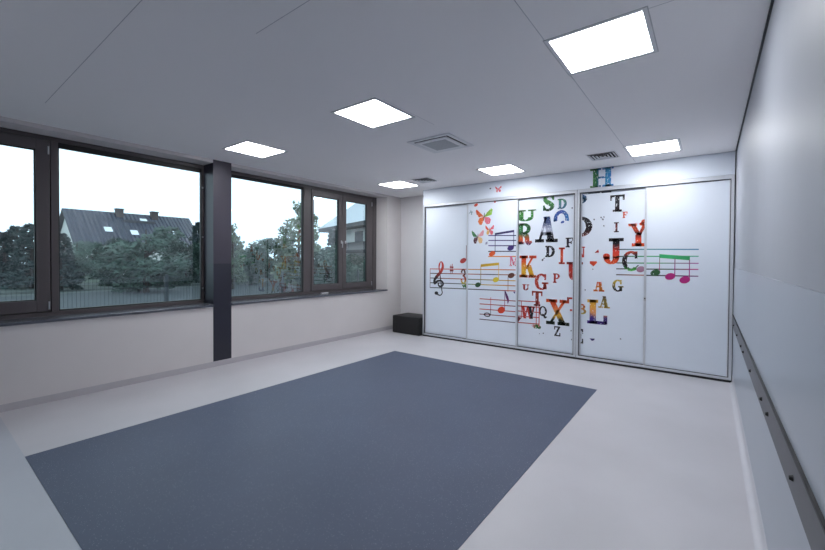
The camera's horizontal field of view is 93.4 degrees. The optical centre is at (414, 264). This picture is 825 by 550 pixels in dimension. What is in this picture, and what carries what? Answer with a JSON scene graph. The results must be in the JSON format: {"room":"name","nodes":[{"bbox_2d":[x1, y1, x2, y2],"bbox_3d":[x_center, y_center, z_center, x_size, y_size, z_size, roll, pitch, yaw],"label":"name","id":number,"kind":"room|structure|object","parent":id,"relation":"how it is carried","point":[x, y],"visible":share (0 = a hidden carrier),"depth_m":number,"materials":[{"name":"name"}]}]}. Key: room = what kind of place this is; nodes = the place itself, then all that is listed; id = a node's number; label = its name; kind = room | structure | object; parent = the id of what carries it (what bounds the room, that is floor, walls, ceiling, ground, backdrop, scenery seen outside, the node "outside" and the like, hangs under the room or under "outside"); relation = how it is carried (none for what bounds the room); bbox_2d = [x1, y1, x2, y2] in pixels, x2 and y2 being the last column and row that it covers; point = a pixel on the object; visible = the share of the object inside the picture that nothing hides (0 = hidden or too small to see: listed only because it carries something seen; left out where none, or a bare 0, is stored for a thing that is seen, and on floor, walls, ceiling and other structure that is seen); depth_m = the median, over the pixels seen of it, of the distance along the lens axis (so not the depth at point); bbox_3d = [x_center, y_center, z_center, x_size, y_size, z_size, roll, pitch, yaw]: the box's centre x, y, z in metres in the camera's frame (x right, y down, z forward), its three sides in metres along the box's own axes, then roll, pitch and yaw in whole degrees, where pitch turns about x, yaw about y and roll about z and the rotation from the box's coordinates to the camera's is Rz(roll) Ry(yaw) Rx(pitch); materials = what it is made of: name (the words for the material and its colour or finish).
{"room":"music room","nodes":[
{"label":"music room","id":0,"kind":"room"},
{"bbox_2d":[0,116,400,404],"bbox_3d":[-3.115,-0.014,5.692,0.400,3.200,8.913,1,1,37],"label":"wall","id":1,"kind":"structure","parent":0,"point":[48,358],"depth_m":5.17,"materials":[{"name":"paint"}]},
{"bbox_2d":[0,127,213,326],"bbox_3d":[-4.139,-0.416,4.274,0.390,2.080,3.622,1,1,37],"label":"window","id":2,"kind":"structure","parent":1,"relation":"in","point":[45,306],"depth_m":4.44,"materials":[{"name":"paint"}]},
{"bbox_2d":[0,325,392,412],"bbox_3d":[-2.962,1.450,5.589,0.007,0.077,8.713,1,1,37],"label":"baseboard","id":3,"kind":"structure","parent":1,"relation":"attached to","point":[68,394],"depth_m":5.09,"materials":[{"name":"plastic"}]},
{"bbox_2d":[204,160,230,361],"bbox_3d":[-2.985,-0.054,5.842,0.386,2.921,0.266,1,1,37],"label":"column","id":4,"kind":"structure","parent":1,"relation":"attached to","point":[217,174],"depth_m":5.72,"materials":[{"name":"black metal"}]},
{"bbox_2d":[231,171,387,304],"bbox_3d":[-1.818,-0.444,7.338,0.390,2.080,3.532,1,1,37],"label":"window","id":5,"kind":"structure","parent":1,"relation":"in","point":[308,192],"depth_m":7.56,"materials":[{"name":"paint"}]},
{"bbox_2d":[0,329,754,549],"bbox_3d":[-0.541,1.578,3.757,6.081,0.100,8.913,1,1,37],"label":"floor","id":6,"kind":"structure","parent":0,"point":[651,460],"depth_m":3.27,"materials":[{"name":"plastic"}]},
{"bbox_2d":[25,351,595,549],"bbox_3d":[-0.429,1.525,3.909,3.221,0.003,4.535,1,1,37],"label":"floor mat","id":7,"kind":"object","parent":6,"relation":"on","point":[394,450],"visible":1,"depth_m":3.01,"materials":[{"name":"carpet"}]},
{"bbox_2d":[393,313,422,335],"bbox_3d":[-0.035,1.281,8.384,0.723,0.374,0.535,1,1,37],"label":"pouf","id":8,"kind":"object","parent":6,"relation":"on","point":[405,323],"visible":0.72,"depth_m":8.17,"materials":[{"name":"black"}]},
{"bbox_2d":[422,151,734,382],"bbox_3d":[2.297,0.005,6.721,4.958,2.998,0.521,1,1,37],"label":"wardrobe","id":9,"kind":"object","parent":6,"relation":"on","point":[629,265],"visible":1,"depth_m":6.04,"materials":[{"name":"laminate"}]},
{"bbox_2d":[433,261,443,295],"bbox_3d":[0.478,0.283,7.824,0.257,0.696,0.001,1,1,37],"label":"print","id":10,"kind":"object","parent":9,"relation":"attached to","point":[440,271],"depth_m":7.81},
{"bbox_2d":[430,268,465,288],"bbox_3d":[0.654,0.283,7.690,0.865,0.406,0.001,1,1,37],"label":"print","id":11,"kind":"object","parent":9,"relation":"attached to","point":[440,278],"depth_m":7.69},
{"bbox_2d":[460,245,466,262],"bbox_3d":[0.931,-0.193,7.475,0.142,0.346,0.001,1,1,37],"label":"print","id":12,"kind":"object","parent":9,"relation":"attached to","point":[462,260],"depth_m":7.47},
{"bbox_2d":[461,269,465,283],"bbox_3d":[0.935,0.231,7.476,0.123,0.293,0.001,1,1,37],"label":"print","id":13,"kind":"object","parent":9,"relation":"attached to","point":[464,282],"depth_m":7.46},
{"bbox_2d":[472,230,483,243],"bbox_3d":[1.174,-0.510,7.258,0.258,0.253,0.001,1,1,37],"label":"print","id":14,"kind":"object","parent":9,"relation":"attached to","point":[477,235],"depth_m":7.25},
{"bbox_2d":[476,209,492,224],"bbox_3d":[1.278,-0.876,7.176,0.347,0.294,0.001,1,1,37],"label":"print","id":15,"kind":"object","parent":9,"relation":"attached to","point":[483,216],"depth_m":7.17},
{"bbox_2d":[475,263,498,286],"bbox_3d":[1.324,0.196,7.150,0.480,0.468,0.001,1,1,37],"label":"print","id":16,"kind":"object","parent":9,"relation":"attached to","point":[486,274],"depth_m":7.15},
{"bbox_2d":[485,225,493,234],"bbox_3d":[1.368,-0.627,7.110,0.180,0.182,0.001,1,1,37],"label":"print","id":17,"kind":"object","parent":9,"relation":"on","point":[489,229],"depth_m":7.11},
{"bbox_2d":[468,269,515,290],"bbox_3d":[1.387,0.283,7.103,0.949,0.401,0.001,1,1,37],"label":"print","id":18,"kind":"object","parent":9,"relation":"attached to","point":[478,279],"depth_m":7.09},
{"bbox_2d":[479,298,515,322],"bbox_3d":[1.486,0.831,7.034,0.702,0.401,0.001,1,1,37],"label":"print","id":19,"kind":"object","parent":9,"relation":"attached to","point":[491,310],"depth_m":7.03},
{"bbox_2d":[489,230,513,255],"bbox_3d":[1.551,-0.378,6.973,0.480,0.461,0.001,1,1,37],"label":"print","id":20,"kind":"object","parent":9,"relation":"attached to","point":[501,242],"depth_m":6.97},
{"bbox_2d":[498,291,508,312],"bbox_3d":[1.583,0.673,6.958,0.214,0.417,0.001,1,1,37],"label":"print","id":21,"kind":"object","parent":9,"relation":"attached to","point":[503,296],"depth_m":6.96},
{"bbox_2d":[519,223,531,244],"bbox_3d":[1.915,-0.522,6.728,0.244,0.383,0.001,1,1,37],"label":"print","id":22,"kind":"object","parent":9,"relation":"attached to","point":[526,236],"depth_m":6.74},
{"bbox_2d":[519,256,535,277],"bbox_3d":[1.949,0.038,6.707,0.300,0.380,0.001,1,1,37],"label":"print","id":23,"kind":"object","parent":9,"relation":"attached to","point":[523,258],"depth_m":6.72},
{"bbox_2d":[519,209,535,220],"bbox_3d":[1.942,-0.843,6.705,0.306,0.197,0.001,1,1,37],"label":"print","id":24,"kind":"object","parent":9,"relation":"attached to","point":[521,212],"depth_m":6.75},
{"bbox_2d":[521,306,534,318],"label":"print","id":25,"kind":"object","parent":9,"relation":"attached to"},
{"bbox_2d":[518,300,539,324],"bbox_3d":[1.962,0.840,6.705,0.382,0.426,0.001,1,1,37],"label":"print","id":26,"kind":"object","parent":9,"relation":"attached to","point":[528,310],"depth_m":6.70},
{"bbox_2d":[528,306,533,318],"bbox_3d":[1.997,0.829,6.677,0.121,0.211,0.001,1,1,37],"label":"print","id":27,"kind":"object","parent":9,"relation":"attached to","point":[530,309],"depth_m":6.67},
{"bbox_2d":[532,291,541,305],"bbox_3d":[2.079,0.581,6.613,0.182,0.253,0.001,1,1,37],"label":"print","id":28,"kind":"object","parent":9,"relation":"attached to","point":[537,292],"depth_m":6.61},
{"bbox_2d":[535,274,547,289],"bbox_3d":[2.139,0.294,6.566,0.231,0.277,0.001,1,1,37],"label":"print","id":29,"kind":"object","parent":9,"relation":"attached to","point":[544,275],"depth_m":6.57},
{"bbox_2d":[540,306,546,317],"bbox_3d":[2.159,0.806,6.555,0.140,0.204,0.001,1,1,37],"label":"print","id":30,"kind":"object","parent":9,"relation":"attached to","point":[545,313],"depth_m":6.54},
{"bbox_2d":[535,216,557,242],"bbox_3d":[2.201,-0.585,6.510,0.379,0.430,0.001,1,1,37],"label":"print","id":31,"kind":"object","parent":9,"relation":"attached to","point":[547,222],"depth_m":6.50},
{"bbox_2d":[543,196,553,210],"bbox_3d":[2.232,-1.013,6.483,0.188,0.253,0.001,1,1,37],"label":"print","id":32,"kind":"object","parent":9,"relation":"attached to","point":[546,201],"depth_m":6.49},
{"bbox_2d":[545,246,554,256],"bbox_3d":[2.252,-0.216,6.476,0.160,0.188,0.001,1,1,37],"label":"print","id":33,"kind":"object","parent":9,"relation":"attached to","point":[547,247],"depth_m":6.49},
{"bbox_2d":[553,273,559,282],"bbox_3d":[2.336,0.228,6.416,0.109,0.157,0.001,1,1,37],"label":"print","id":34,"kind":"object","parent":9,"relation":"attached to","point":[554,274],"depth_m":6.42},
{"bbox_2d":[554,326,559,335],"bbox_3d":[2.349,1.103,6.414,0.103,0.163,0.001,1,1,37],"label":"print","id":35,"kind":"object","parent":9,"relation":"attached to","point":[558,327],"depth_m":6.41},
{"bbox_2d":[546,299,568,325],"bbox_3d":[2.353,0.789,6.408,0.378,0.421,0.001,1,1,37],"label":"print","id":36,"kind":"object","parent":9,"relation":"attached to","point":[553,302],"depth_m":6.41},
{"bbox_2d":[553,210,568,222],"bbox_3d":[2.395,-0.779,6.362,0.250,0.221,0.001,1,1,37],"label":"print","id":37,"kind":"object","parent":9,"relation":"attached to","point":[565,213],"depth_m":6.35},
{"bbox_2d":[559,247,564,263],"bbox_3d":[2.405,-0.140,6.361,0.097,0.272,0.001,1,1,37],"label":"print","id":38,"kind":"object","parent":9,"relation":"attached to","point":[561,257],"depth_m":6.36},
{"bbox_2d":[558,199,566,208],"bbox_3d":[2.408,-0.991,6.350,0.146,0.168,0.001,1,1,37],"label":"print","id":39,"kind":"object","parent":9,"relation":"attached to","point":[565,203],"depth_m":6.35},
{"bbox_2d":[566,238,572,246],"bbox_3d":[2.503,-0.353,6.284,0.126,0.158,0.001,1,1,37],"label":"print","id":40,"kind":"object","parent":9,"relation":"attached to","point":[568,242],"depth_m":6.30},
{"bbox_2d":[567,262,572,279],"bbox_3d":[2.515,0.111,6.279,0.125,0.299,0.001,1,1,37],"label":"print","id":41,"kind":"object","parent":9,"relation":"attached to","point":[570,263],"depth_m":6.28},
{"bbox_2d":[582,195,586,202],"bbox_3d":[2.671,-1.037,6.150,0.099,0.151,0.001,1,1,37],"label":"print","id":42,"kind":"object","parent":9,"relation":"attached to","point":[584,198],"depth_m":6.15},
{"bbox_2d":[582,217,591,236],"bbox_3d":[2.702,-0.597,6.131,0.181,0.324,0.001,1,1,37],"label":"print","id":43,"kind":"object","parent":9,"relation":"attached to","point":[588,223],"depth_m":6.12},
{"bbox_2d":[587,299,606,324],"bbox_3d":[2.834,0.740,6.043,0.289,0.380,0.001,1,1,37],"label":"print","id":44,"kind":"object","parent":9,"relation":"attached to","point":[592,320],"depth_m":6.07},
{"bbox_2d":[593,282,603,291],"bbox_3d":[2.852,0.346,6.026,0.155,0.149,0.001,1,1,37],"label":"print","id":45,"kind":"object","parent":9,"relation":"attached to","point":[600,284],"depth_m":6.02},
{"bbox_2d":[590,166,613,187],"bbox_3d":[2.862,-1.332,5.954,0.330,0.290,0.001,1,1,37],"label":"print","id":46,"kind":"object","parent":9,"relation":"attached to","point":[607,176],"depth_m":5.95},
{"bbox_2d":[598,296,609,308],"bbox_3d":[2.911,0.581,5.983,0.164,0.184,0.001,1,1,37],"label":"print","id":47,"kind":"object","parent":9,"relation":"attached to","point":[604,297],"depth_m":5.98},
{"bbox_2d":[603,238,623,263],"bbox_3d":[3.010,-0.200,5.901,0.282,0.396,0.001,1,1,37],"label":"print","id":48,"kind":"object","parent":9,"relation":"attached to","point":[616,241],"depth_m":5.89},
{"bbox_2d":[612,280,622,291],"bbox_3d":[3.063,0.321,5.866,0.153,0.183,0.001,1,1,37],"label":"print","id":49,"kind":"object","parent":9,"relation":"attached to","point":[613,285],"depth_m":5.87},
{"bbox_2d":[610,194,624,211],"bbox_3d":[3.053,-0.921,5.862,0.197,0.254,0.001,1,1,37],"label":"print","id":50,"kind":"object","parent":9,"relation":"attached to","point":[617,197],"depth_m":5.86},
{"bbox_2d":[616,249,643,275],"bbox_3d":[3.192,-0.033,5.765,0.367,0.397,0.001,1,1,37],"label":"print","id":51,"kind":"object","parent":9,"relation":"attached to","point":[629,262],"depth_m":5.77},
{"bbox_2d":[622,251,638,270],"bbox_3d":[3.194,-0.049,5.763,0.222,0.301,0.001,1,1,37],"label":"print","id":52,"kind":"object","parent":9,"relation":"attached to","point":[624,260],"depth_m":5.78},
{"bbox_2d":[628,219,644,245],"bbox_3d":[3.256,-0.460,5.713,0.213,0.392,0.001,1,1,37],"label":"print","id":53,"kind":"object","parent":9,"relation":"attached to","point":[638,234],"depth_m":5.70},
{"bbox_2d":[636,266,643,271],"bbox_3d":[3.297,0.071,5.685,0.100,0.090,0.001,1,1,37],"label":"print","id":54,"kind":"object","parent":9,"relation":"attached to","point":[640,269],"depth_m":5.68},
{"bbox_2d":[650,254,689,282],"bbox_3d":[3.572,0.058,5.446,0.468,0.405,0.001,1,1,37],"label":"print","id":55,"kind":"object","parent":9,"relation":"attached to","point":[664,268],"depth_m":5.45},
{"bbox_2d":[646,249,698,276],"bbox_3d":[3.589,-0.026,5.433,0.607,0.390,0.001,1,1,37],"label":"print","id":56,"kind":"object","parent":9,"relation":"attached to","point":[659,262],"depth_m":5.43},
{"bbox_2d":[0,0,770,197],"bbox_3d":[-0.563,-1.522,3.745,5.981,0.100,8.913,1,1,37],"label":"ceiling","id":57,"kind":"structure","parent":0,"point":[200,78],"depth_m":3.07,"materials":[{"name":"white paint"}]},
{"bbox_2d":[222,141,287,157],"bbox_3d":[-2.091,-1.498,5.098,0.588,0.004,0.588,1,1,37],"label":"recessed light","id":58,"kind":"object","parent":57,"relation":"in","point":[245,147],"visible":1,"depth_m":5.07,"materials":[{"name":"white plastic"}]},
{"bbox_2d":[330,97,414,128],"bbox_3d":[-0.406,-1.471,3.822,0.588,0.004,0.588,1,1,37],"label":"recessed light","id":59,"kind":"object","parent":57,"relation":"in","point":[372,113],"visible":1,"depth_m":3.79,"materials":[{"name":"white plastic"}]},
{"bbox_2d":[377,181,418,188],"bbox_3d":[-0.314,-1.520,7.444,0.588,0.004,0.588,1,1,37],"label":"recessed light","id":60,"kind":"object","parent":57,"relation":"in","point":[397,184],"visible":1,"depth_m":7.40,"materials":[{"name":"white plastic"}]},
{"bbox_2d":[412,177,438,182],"bbox_3d":[0.182,-1.505,6.974,0.360,0.014,0.360,1,1,37],"label":"ceiling vent","id":61,"kind":"object","parent":57,"relation":"in","point":[426,179],"visible":1,"depth_m":6.96,"materials":[{"name":"black"}]},
{"bbox_2d":[407,133,473,152],"bbox_3d":[0.319,-1.470,4.763,0.590,0.023,0.590,1,1,37],"label":"ceiling vent","id":62,"kind":"object","parent":57,"relation":"in","point":[447,141],"visible":1,"depth_m":4.70,"materials":[{"name":"white metal"}]},
{"bbox_2d":[476,164,524,175],"bbox_3d":[1.370,-1.492,6.168,0.588,0.004,0.588,1,1,37],"label":"recessed light","id":63,"kind":"object","parent":57,"relation":"in","point":[509,168],"visible":1,"depth_m":6.17,"materials":[{"name":"white plastic"}]},
{"bbox_2d":[543,6,658,75],"bbox_3d":[1.240,-1.444,2.575,0.588,0.004,0.588,1,1,37],"label":"recessed light","id":64,"kind":"object","parent":57,"relation":"in","point":[629,35],"visible":1,"depth_m":2.53,"materials":[{"name":"white plastic"}]},
{"bbox_2d":[586,151,619,160],"bbox_3d":[2.554,-1.468,5.278,0.360,0.014,0.360,1,1,37],"label":"ceiling vent","id":65,"kind":"object","parent":57,"relation":"in","point":[611,154],"visible":1,"depth_m":5.26,"materials":[{"name":"black"}]},
{"bbox_2d":[623,138,682,156],"bbox_3d":[3.017,-1.466,4.921,0.588,0.004,0.588,1,1,37],"label":"recessed light","id":66,"kind":"object","parent":57,"relation":"in","point":[672,145],"visible":1,"depth_m":4.91,"materials":[{"name":"white plastic"}]},
{"bbox_2d":[401,195,422,313],"bbox_3d":[2.128,-0.004,7.248,6.081,3.000,0.100,1,1,37],"label":"wall","id":67,"kind":"structure","parent":0,"point":[411,207],"depth_m":8.84,"materials":[{"name":"grey paint"}]},
{"bbox_2d":[732,0,824,359],"bbox_3d":[1.852,0.067,1.931,0.100,3.000,8.713,1,1,37],"label":"wall","id":68,"kind":"structure","parent":0,"point":[779,225],"depth_m":1.72,"materials":[{"name":"white paint"}]},
{"bbox_2d":[729,375,767,549],"bbox_3d":[1.624,1.504,1.779,0.042,0.123,8.176,1,1,37],"label":"baseboard","id":69,"kind":"structure","parent":68,"relation":"attached to","point":[758,533],"depth_m":2.72,"materials":[{"name":"plastic"}]},
{"bbox_2d":[735,0,773,150],"bbox_3d":[1.654,-1.426,1.730,0.012,0.012,8.176,1,1,37],"label":"trim","id":70,"kind":"structure","parent":68,"relation":"attached to","point":[772,1],"depth_m":2.73,"materials":[{"name":"black"}]},
{"bbox_2d":[732,268,824,549],"bbox_3d":[1.643,0.759,1.758,0.006,1.367,8.176,1,1,37],"label":"wall panel","id":71,"kind":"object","parent":68,"relation":"attached to","point":[781,324],"depth_m":1.66,"materials":[{"name":"white paint"}]},
{"bbox_2d":[732,314,824,549],"bbox_3d":[1.634,0.750,1.767,0.020,0.151,8.160,1,1,37],"label":"wall rail","id":72,"kind":"object","parent":68,"relation":"attached to","point":[811,516],"visible":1,"depth_m":1.43,"materials":[{"name":"metal"}]},
{"label":"outside","id":73,"kind":"structure","parent":0,"visible":0},
{"bbox_2d":[0,283,295,319],"bbox_3d":[-41.228,1.058,50.059,113.860,0.200,150.000,1,1,37],"label":"ground","id":74,"kind":"structure","parent":73,"point":[92,299],"depth_m":19.02,"materials":[{"name":"grey concrete"}]},
{"bbox_2d":[1,223,33,289],"bbox_3d":[-22.844,-0.488,23.110,3.068,3.939,3.307,1,1,22],"label":"pine tree","id":75,"kind":"object","parent":74,"relation":"on","point":[26,238],"visible":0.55,"depth_m":22.57,"materials":[{"name":"green plant"}]},
{"bbox_2d":[33,233,85,289],"bbox_3d":[-19.875,-0.153,21.853,2.249,3.305,2.390,0,1,-35],"label":"pine tree","id":76,"kind":"object","parent":74,"relation":"on","point":[69,257],"visible":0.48,"depth_m":21.77,"materials":[{"name":"green plant"}]},
{"bbox_2d":[61,241,100,282],"bbox_3d":[-23.989,-0.174,27.603,2.950,3.165,3.209,1,1,26],"label":"leafy bush","id":77,"kind":"object","parent":74,"relation":"on","point":[87,267],"visible":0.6,"depth_m":27.80,"materials":[{"name":"green plant"}]},
{"bbox_2d":[97,237,133,285],"bbox_3d":[-19.810,-0.182,26.296,2.784,3.333,3.267,0,1,-35],"label":"leafy bush","id":78,"kind":"object","parent":74,"relation":"on","point":[103,272],"visible":0.23,"depth_m":25.55,"materials":[{"name":"green plant"}]},
{"bbox_2d":[0,278,280,296],"bbox_3d":[-15.664,1.352,30.696,10.000,0.001,130.000,1,1,37],"label":"road","id":79,"kind":"structure","parent":74,"relation":"on","point":[94,287],"depth_m":22.82,"materials":[{"name":"grey asphalt"}]},
{"bbox_2d":[96,226,192,292],"bbox_3d":[-14.527,-0.295,21.033,4.104,3.712,3.774,0,1,4],"label":"leafy bush","id":80,"kind":"object","parent":74,"relation":"on","point":[142,266],"visible":0.93,"depth_m":20.74,"materials":[{"name":"green plant"}]},
{"bbox_2d":[9,266,295,284],"bbox_3d":[-53.129,0.755,59.070,84.000,0.001,130.000,1,1,37],"label":"lawn","id":81,"kind":"structure","parent":74,"relation":"on","point":[87,280],"depth_m":31.22,"materials":[{"name":"green plant"}]},
{"bbox_2d":[0,225,28,280],"bbox_3d":[-31.185,-0.877,30.433,3.277,4.406,3.042,0,1,-16],"label":"pine tree","id":82,"kind":"object","parent":81,"relation":"on","point":[15,230],"visible":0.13,"depth_m":30.11,"materials":[{"name":"green plant"}]},
{"bbox_2d":[0,231,29,284],"bbox_3d":[-26.079,-0.354,24.744,2.902,3.561,2.984,0,1,2],"label":"pine tree","id":83,"kind":"object","parent":81,"relation":"on","point":[6,238],"visible":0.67,"depth_m":24.59,"materials":[{"name":"green plant"}]},
{"bbox_2d":[82,242,111,278],"bbox_3d":[-28.130,-0.346,34.282,3.455,3.309,3.047,1,1,37],"label":"leafy bush","id":84,"kind":"object","parent":81,"relation":"on","point":[96,253],"visible":0.28,"depth_m":33.67,"materials":[{"name":"green plant"}]},
{"bbox_2d":[59,208,197,275],"bbox_3d":[-33.146,-2.644,45.627,9.200,7.420,12.450,1,1,37],"label":"house","id":85,"kind":"structure","parent":81,"relation":"on","point":[79,225],"depth_m":42.51,"materials":[{"name":"metal"},{"name":"plaster"},{"name":"glass"}]},
{"bbox_2d":[149,234,186,278],"bbox_3d":[-20.423,-0.620,32.933,3.256,4.009,3.694,1,1,14],"label":"leafy bush","id":86,"kind":"object","parent":81,"relation":"on","point":[162,250],"visible":0.02,"depth_m":32.09,"materials":[{"name":"green plant"}]},
{"bbox_2d":[163,240,199,285],"bbox_3d":[-15.364,-0.107,26.224,2.158,3.232,2.533,1,1,33],"label":"leafy bush","id":87,"kind":"object","parent":74,"relation":"on","point":[174,248],"visible":0.54,"depth_m":26.06,"materials":[{"name":"green plant"}]},
{"bbox_2d":[0,270,364,318],"bbox_3d":[-4.532,0.965,9.608,0.060,1.520,20.290,1,1,37],"label":"mesh fence","id":88,"kind":"object","parent":74,"relation":"on","point":[165,278],"visible":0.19,"depth_m":8.43,"materials":[{"name":"grey metal"}]},
{"bbox_2d":[183,222,199,282],"bbox_3d":[-16.456,-0.944,29.766,2.936,4.765,2.723,0,1,-44],"label":"pine tree","id":89,"kind":"object","parent":74,"relation":"on","point":[196,228],"visible":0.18,"depth_m":29.42,"materials":[{"name":"green plant"}]},
{"bbox_2d":[231,223,249,288],"bbox_3d":[-10.949,-0.498,23.299,2.115,3.996,1.696,1,1,31],"label":"birch tree","id":90,"kind":"object","parent":74,"relation":"on","point":[234,238],"visible":0.6,"depth_m":23.38,"materials":[{"name":"green plant"}]},
{"bbox_2d":[231,241,257,278],"bbox_3d":[-14.716,-0.339,32.575,3.106,3.478,2.856,0,1,-41],"label":"leafy bush","id":91,"kind":"object","parent":74,"relation":"on","point":[235,246],"visible":0.04,"depth_m":31.90,"materials":[{"name":"green plant"}]},
{"bbox_2d":[234,242,271,284],"bbox_3d":[-11.532,-0.055,27.672,2.472,3.095,2.805,0,1,-30],"label":"leafy bush","id":92,"kind":"object","parent":74,"relation":"on","point":[251,264],"visible":0.8,"depth_m":27.31,"materials":[{"name":"green plant"}]},
{"bbox_2d":[252,238,273,277],"bbox_3d":[-14.357,-0.616,36.973,2.816,4.005,3.305,0,1,-12],"label":"leafy bush","id":93,"kind":"object","parent":74,"relation":"on","point":[259,240],"visible":0.14,"depth_m":36.77,"materials":[{"name":"green plant"}]},
{"bbox_2d":[262,238,292,281],"bbox_3d":[-10.800,-0.369,31.567,3.004,3.615,2.762,1,1,27],"label":"leafy bush","id":94,"kind":"object","parent":74,"relation":"on","point":[268,243],"visible":0.34,"depth_m":30.99,"materials":[{"name":"green plant"}]},
{"bbox_2d":[269,220,296,288],"bbox_3d":[-7.976,-0.644,24.264,1.827,4.298,1.992,0,1,-6],"label":"birch tree","id":95,"kind":"object","parent":74,"relation":"on","point":[279,240],"visible":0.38,"depth_m":23.84,"materials":[{"name":"green plant"}]},
{"bbox_2d":[270,200,321,291],"bbox_3d":[-6.591,-1.019,21.742,2.754,5.132,2.444,0,1,-37],"label":"birch tree","id":96,"kind":"object","parent":74,"relation":"on","point":[288,252],"visible":0.5,"depth_m":21.44,"materials":[{"name":"green plant"}]},
{"bbox_2d":[287,251,329,288],"bbox_3d":[-4.340,0.537,16.612,2.017,2.268,1.777,1,1,16],"label":"leafy bush","id":97,"kind":"object","parent":74,"relation":"on","point":[316,265],"visible":0.09,"depth_m":16.30,"materials":[{"name":"green plant"}]},
{"bbox_2d":[314,214,320,248],"bbox_3d":[-9.048,-1.585,34.244,2.077,5.894,2.569,0,1,-21],"label":"birch tree","id":98,"kind":"object","parent":74,"relation":"on","point":[316,218],"visible":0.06,"depth_m":34.40,"materials":[{"name":"green plant"}]},
{"bbox_2d":[325,228,336,282],"bbox_3d":[-4.176,-0.134,20.310,2.045,3.517,2.205,0,1,-43],"label":"pine tree","id":99,"kind":"object","parent":74,"relation":"on","point":[332,235],"visible":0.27,"depth_m":20.05,"materials":[{"name":"green plant"}]},
{"bbox_2d":[314,243,349,293],"bbox_3d":[-3.166,0.476,14.339,1.649,2.500,1.398,1,1,35],"label":"leafy bush","id":100,"kind":"object","parent":74,"relation":"on","point":[328,260],"visible":0.36,"depth_m":14.18,"materials":[{"name":"green plant"}]},
{"bbox_2d":[318,203,364,264],"bbox_3d":[-1.044,-2.392,26.991,9.203,7.800,14.004,0,1,-33],"label":"house","id":101,"kind":"structure","parent":74,"relation":"on","point":[355,214],"depth_m":26.66,"materials":[{"name":"plaster walls"},{"name":"roof tiles"},{"name":"glass"}]},
{"bbox_2d":[343,254,354,291],"bbox_3d":[-3.011,0.600,16.715,1.212,2.151,1.375,0,1,-7],"label":"leafy bush","id":102,"kind":"object","parent":74,"relation":"on","point":[348,263],"visible":0.09,"depth_m":16.52,"materials":[{"name":"green plant"}]},
{"bbox_2d":[347,254,364,266],"bbox_3d":[-2.641,0.564,18.357,1.566,2.208,1.847,1,1,13],"label":"leafy bush","id":103,"kind":"object","parent":74,"relation":"on","point":[359,260],"visible":0.05,"depth_m":17.98,"materials":[{"name":"green plant"}]},
{"bbox_2d":[346,261,367,289],"bbox_3d":[-1.949,0.582,16.176,1.700,2.198,1.847,0,1,-40],"label":"leafy bush","id":104,"kind":"object","parent":74,"relation":"on","point":[362,268],"visible":0.12,"depth_m":15.98,"materials":[{"name":"green plant"}]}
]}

